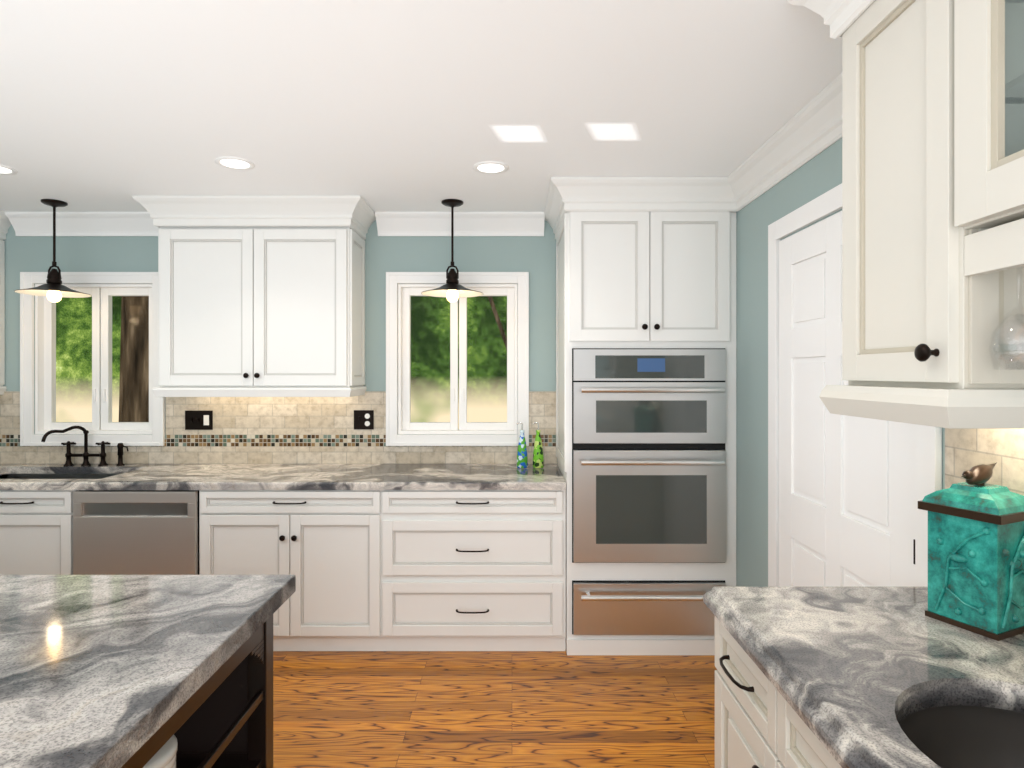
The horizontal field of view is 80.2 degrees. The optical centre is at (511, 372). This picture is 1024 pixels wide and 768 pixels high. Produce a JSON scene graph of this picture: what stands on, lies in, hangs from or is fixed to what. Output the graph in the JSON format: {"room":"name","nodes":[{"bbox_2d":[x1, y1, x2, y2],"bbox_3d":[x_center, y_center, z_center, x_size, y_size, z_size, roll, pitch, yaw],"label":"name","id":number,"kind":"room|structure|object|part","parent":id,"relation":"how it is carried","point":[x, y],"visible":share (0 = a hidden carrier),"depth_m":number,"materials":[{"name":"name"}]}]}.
{"room":"kitchen","nodes":[
{"label":"kitchen","id":0,"kind":"room"},
{"bbox_2d":[3,219,555,438],"bbox_3d":[-1.125,0.235,3.825,4.850,2.410,0.150,0,0,0],"label":"wall","id":1,"kind":"structure","parent":0,"point":[534,257],"depth_m":3.75,"materials":[{"name":"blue paint"}]},
{"bbox_2d":[0,210,3,239],"bbox_3d":[-3.091,-0.894,3.479,0.085,0.150,0.320,0,0,0],"label":"crown molding","id":2,"kind":"structure","parent":1,"relation":"attached to","point":[1,212],"depth_m":3.69,"materials":[{"name":"white wood"}]},
{"bbox_2d":[0,239,6,394],"bbox_3d":[-3.281,-0.416,3.567,0.333,1.102,0.363,0,0,0],"label":"upper cabinet","id":3,"kind":"object","parent":1,"relation":"attached to","point":[2,316],"visible":0.85,"depth_m":3.73,"materials":[{"name":"white wood"}]},
{"bbox_2d":[4,211,157,239],"bbox_3d":[-2.560,-0.894,3.695,1.146,0.150,0.109,0,0,0],"label":"crown molding","id":4,"kind":"structure","parent":1,"relation":"attached to","point":[23,223],"depth_m":3.71,"materials":[{"name":"white wood"}]},
{"bbox_2d":[20,272,164,445],"bbox_3d":[-2.575,-0.085,3.801,0.876,1.066,0.158,0,0,0],"label":"window","id":5,"kind":"structure","parent":1,"relation":"in","point":[102,288],"depth_m":3.75,"materials":[{"name":"white wood"}]},
{"bbox_2d":[152,227,366,396],"bbox_3d":[-1.450,-0.416,3.561,1.110,1.102,0.375,0,0,0],"label":"upper cabinet","id":6,"kind":"object","parent":1,"relation":"attached to","point":[280,311],"depth_m":3.42,"materials":[{"name":"white wood"}]},
{"bbox_3d":[-1.450,0.015,3.389,0.091,0.030,0.032,0,0,0],"label":"north upper cabinet hang knob","id":7,"kind":"part","parent":6,"relation":"part of","materials":[{"name":"black metal"}]},
{"bbox_2d":[356,208,539,239],"bbox_3d":[-0.318,-0.894,3.695,1.191,0.150,0.109,0,0,0],"label":"crown molding","id":8,"kind":"structure","parent":1,"relation":"attached to","point":[388,223],"depth_m":3.70,"materials":[{"name":"white wood"}]},
{"bbox_2d":[386,272,528,445],"bbox_3d":[-0.335,-0.085,3.801,0.876,1.066,0.158,0,0,0],"label":"window","id":9,"kind":"structure","parent":1,"relation":"in","point":[402,288],"depth_m":3.75,"materials":[{"name":"white wood"}]},
{"bbox_2d":[540,212,562,238],"bbox_3d":[0.236,-0.894,3.369,0.085,0.150,0.540,0,0,0],"label":"crown molding","id":10,"kind":"structure","parent":1,"relation":"attached to","point":[554,221],"depth_m":3.66,"materials":[{"name":"white wood"}]},
{"bbox_2d":[0,0,841,211],"bbox_3d":[-1.125,-1.010,0.650,4.850,0.080,6.500,0,0,0],"label":"ceiling","id":11,"kind":"structure","parent":0,"point":[375,105],"depth_m":2.12,"materials":[{"name":"white paint"}]},
{"bbox_2d":[0,165,17,174],"bbox_3d":[-2.450,-0.967,2.880,0.169,0.006,0.169,0,0,-45],"label":"recessed light","id":12,"kind":"object","parent":11,"relation":"in","point":[5,170],"depth_m":2.90,"materials":[{"name":"white"}]},
{"bbox_2d":[14,199,91,301],"bbox_3d":[-2.597,-0.685,3.450,0.354,0.570,0.354,0,0,0],"label":"pendant light","id":13,"kind":"object","parent":11,"relation":"hanging from","point":[53,289],"visible":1,"depth_m":3.44,"materials":[{"name":"black metal"}]},
{"bbox_2d":[215,156,254,169],"bbox_3d":[-1.280,-0.967,2.810,0.169,0.006,0.169,0,0,-45],"label":"recessed light","id":14,"kind":"object","parent":11,"relation":"in","point":[235,163],"depth_m":2.81,"materials":[{"name":"white glass"}]},
{"bbox_2d":[128,195,367,231],"bbox_3d":[-1.450,-0.894,3.362,1.244,0.150,0.085,0,0,0],"label":"crown molding","id":15,"kind":"structure","parent":11,"relation":"attached to","point":[351,211],"depth_m":3.38,"materials":[{"name":"white wood"}]},
{"bbox_2d":[421,199,482,301],"bbox_3d":[-0.338,-0.685,3.450,0.354,0.570,0.354,0,0,0],"label":"pendant light","id":16,"kind":"object","parent":11,"relation":"hanging from","point":[452,289],"visible":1,"depth_m":3.44,"materials":[{"name":"black metal"}]},
{"bbox_2d":[473,161,508,173],"bbox_3d":[-0.100,-0.967,2.870,0.169,0.006,0.169,0,0,-45],"label":"recessed light","id":17,"kind":"object","parent":11,"relation":"in","point":[485,167],"depth_m":2.86,"materials":[{"name":"white glass"}]},
{"bbox_2d":[544,177,731,215],"bbox_3d":[0.622,-0.894,3.046,0.858,0.150,0.085,0,0,0],"label":"crown molding","id":18,"kind":"structure","parent":11,"relation":"attached to","point":[565,194],"depth_m":3.06,"materials":[{"name":"white wood"}]},
{"bbox_2d":[788,0,874,38],"bbox_3d":[0.762,-0.894,-0.364,0.098,0.150,3.870,0,0,0],"label":"crown molding","id":19,"kind":"structure","parent":11,"relation":"attached to","point":[839,14],"depth_m":1.46,"materials":[{"name":"white wood"}]},
{"bbox_2d":[273,651,716,767],"bbox_3d":[-1.125,1.465,0.650,4.850,0.050,6.500,0,0,0],"label":"floor","id":20,"kind":"structure","parent":0,"point":[447,709],"depth_m":2.59,"materials":[{"name":"brown wood"}]},
{"bbox_2d":[0,474,27,509],"bbox_3d":[-3.228,1.021,3.429,0.438,0.838,0.638,0,0,0],"label":"base cabinet","id":21,"kind":"object","parent":20,"relation":"on","point":[6,496],"depth_m":3.12,"materials":[{"name":"white wood"}]},
{"bbox_2d":[0,502,55,574],"bbox_3d":[-2.627,1.130,3.479,0.764,0.620,0.538,0,0,0],"label":"base cabinet","id":22,"kind":"object","parent":20,"relation":"on","point":[28,531],"depth_m":3.12,"materials":[{"name":"white wood"}]},
{"bbox_2d":[56,490,211,574],"bbox_3d":[-1.927,1.021,3.425,0.764,0.838,0.646,0,0,0],"label":"dishwasher","id":23,"kind":"object","parent":20,"relation":"on","point":[99,532],"depth_m":3.10,"materials":[{"name":"silver metal"}]},
{"bbox_2d":[121,615,272,767],"bbox_3d":[-1.923,1.024,0.372,2.555,0.831,2.545,0,0,0],"label":"kitchen island","id":24,"kind":"object","parent":20,"relation":"on","point":[222,716],"visible":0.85,"depth_m":1.59,"materials":[{"name":"black wood"}]},
{"bbox_2d":[0,575,295,767],"bbox_3d":[-1.925,0.584,0.370,2.650,0.048,2.640,0,0,0],"label":"island countertop","id":25,"kind":"structure","parent":24,"relation":"on","point":[107,671],"depth_m":1.23,"materials":[{"name":"stone"}]},
{"bbox_2d":[143,735,176,767],"bbox_3d":[-0.815,0.909,1.300,0.175,0.209,0.175,0,0,0],"label":"canister","id":26,"kind":"object","parent":24,"relation":"in","point":[164,756],"visible":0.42,"depth_m":1.29,"materials":[{"name":"white ceramic"}]},
{"bbox_2d":[212,490,383,650],"bbox_3d":[-1.138,1.021,3.425,0.936,0.838,0.646,0,0,0],"label":"base cabinet","id":27,"kind":"object","parent":20,"relation":"on","point":[382,570],"depth_m":3.12,"materials":[{"name":"white wood"}]},
{"bbox_2d":[0,464,565,489],"bbox_3d":[-1.585,0.680,3.426,3.725,0.240,0.643,0,0,0],"label":"countertop","id":28,"kind":"structure","parent":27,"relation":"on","point":[285,477],"depth_m":3.28,"materials":[{"name":"stone"}]},
{"bbox_2d":[41,426,128,465],"bbox_3d":[-2.538,0.438,3.637,0.442,0.244,0.161,0,0,0],"label":"faucet","id":29,"kind":"object","parent":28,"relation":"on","point":[85,455],"visible":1,"depth_m":3.67,"materials":[{"name":"black metal"}]},
{"bbox_2d":[516,422,527,467],"bbox_3d":[0.059,0.425,3.590,0.069,0.270,0.068,0,0,0],"label":"soap bottle","id":30,"kind":"object","parent":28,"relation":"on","point":[522,459],"visible":1,"depth_m":3.57,"materials":[{"name":"blue glass"}]},
{"bbox_2d":[533,422,543,467],"bbox_3d":[0.155,0.425,3.590,0.069,0.270,0.068,0,0,0],"label":"soap bottle","id":31,"kind":"object","parent":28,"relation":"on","point":[538,458],"visible":1,"depth_m":3.57,"materials":[{"name":"green glass"}]},
{"bbox_2d":[384,490,565,650],"bbox_3d":[-0.226,1.021,3.425,1.006,0.838,0.646,0,0,0],"label":"base cabinet","id":32,"kind":"object","parent":20,"relation":"on","point":[521,578],"depth_m":3.12,"materials":[{"name":"white wood"}]},
{"bbox_2d":[556,212,735,654],"bbox_3d":[0.709,0.236,3.380,0.878,2.407,0.737,0,0,0],"label":"tall cabinet","id":33,"kind":"object","parent":20,"relation":"on","point":[622,278],"depth_m":3.08,"materials":[{"name":"white wood"}]},
{"bbox_3d":[0.700,0.445,3.050,0.710,1.383,0.079,0,0,0],"label":"tall oven cabinet handle","id":34,"kind":"part","parent":33,"relation":"part of","materials":[{"name":"silver metal"}]},
{"bbox_2d":[715,616,841,767],"bbox_3d":[0.839,1.026,1.383,0.618,0.828,0.458,0,0,0],"label":"base cabinet","id":35,"kind":"object","parent":20,"relation":"on","point":[763,725],"visible":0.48,"depth_m":1.30,"materials":[{"name":"beige wood"}]},
{"bbox_2d":[703,587,1023,767],"bbox_3d":[0.829,0.675,0.335,0.638,0.230,2.570,0,0,0],"label":"countertop","id":36,"kind":"structure","parent":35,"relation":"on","point":[876,677],"depth_m":1.14,"materials":[{"name":"stone"}]},
{"bbox_2d":[918,462,1023,640],"bbox_3d":[1.050,0.382,1.366,0.168,0.354,0.168,0,0,-25],"label":"canister","id":37,"kind":"object","parent":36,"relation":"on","point":[975,553],"visible":1,"depth_m":1.31,"materials":[{"name":"ceramic"}]},
{"bbox_2d":[736,138,944,586],"bbox_3d":[1.225,0.235,0.575,0.150,2.410,6.350,0,0,0],"label":"wall","id":38,"kind":"structure","parent":0,"point":[818,175],"depth_m":2.86,"materials":[{"name":"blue paint"}]},
{"bbox_2d":[724,73,841,211],"bbox_3d":[1.100,-0.894,2.287,0.098,0.150,1.603,0,0,0],"label":"crown molding","id":39,"kind":"structure","parent":38,"relation":"attached to","point":[811,129],"depth_m":2.42,"materials":[{"name":"white wood"}]},
{"bbox_2d":[768,183,941,586],"bbox_3d":[1.139,0.395,2.357,0.020,2.090,1.466,0,0,0],"label":"door","id":40,"kind":"structure","parent":38,"relation":"attached to","point":[846,493],"depth_m":2.22,"materials":[{"name":"white wood"}]},
{"bbox_2d":[831,0,1023,399],"bbox_3d":[0.956,-0.469,1.254,0.384,0.998,0.459,0,0,0],"label":"upper cabinet","id":41,"kind":"object","parent":38,"relation":"attached to","point":[932,174],"depth_m":1.15,"materials":[{"name":"beige wood"}]},
{"bbox_3d":[0.782,-0.038,1.145,0.036,0.034,0.034,0,0,0],"label":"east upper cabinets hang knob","id":42,"kind":"part","parent":41,"relation":"part of","materials":[{"name":"black metal"}]},
{"bbox_3d":[-3.500,0.235,0.575,0.100,2.410,6.350,0,0,0],"label":"wall","id":43,"kind":"structure","parent":0,"visible":0},
{"bbox_2d":[185,411,212,429],"bbox_3d":[-1.924,0.291,3.731,0.168,0.118,0.016,0,0,0],"label":"switch plate","id":44,"kind":"object","parent":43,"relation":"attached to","point":[198,420],"visible":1,"depth_m":3.73,"materials":[{"name":"black plastic"}]},
{"bbox_2d":[0,391,556,463],"bbox_3d":[-1.586,0.338,3.744,3.726,0.444,0.011,0,0,0],"label":"backsplash","id":45,"kind":"structure","parent":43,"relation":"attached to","point":[283,430],"depth_m":3.74,"materials":[{"name":"beige tile"}]},
{"bbox_2d":[354,410,373,428],"bbox_3d":[-0.911,0.289,3.733,0.122,0.118,0.012,0,0,0],"label":"electrical outlet plate","id":46,"kind":"object","parent":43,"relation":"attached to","point":[363,419],"visible":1,"depth_m":3.73,"materials":[{"name":"black plastic"}]},
{"bbox_2d":[945,428,1023,495],"bbox_3d":[1.144,0.320,-0.300,0.011,0.480,3.800,0,0,0],"label":"backsplash","id":47,"kind":"structure","parent":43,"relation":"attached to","point":[965,449],"depth_m":1.45,"materials":[{"name":"beige tile"}]},
{"label":"outside","id":48,"kind":"structure","parent":0,"visible":0},
{"bbox_2d":[56,296,506,428],"bbox_3d":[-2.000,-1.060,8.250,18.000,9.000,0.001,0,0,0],"label":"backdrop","id":49,"kind":"structure","parent":48,"point":[492,375],"depth_m":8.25,"materials":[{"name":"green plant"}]}
]}

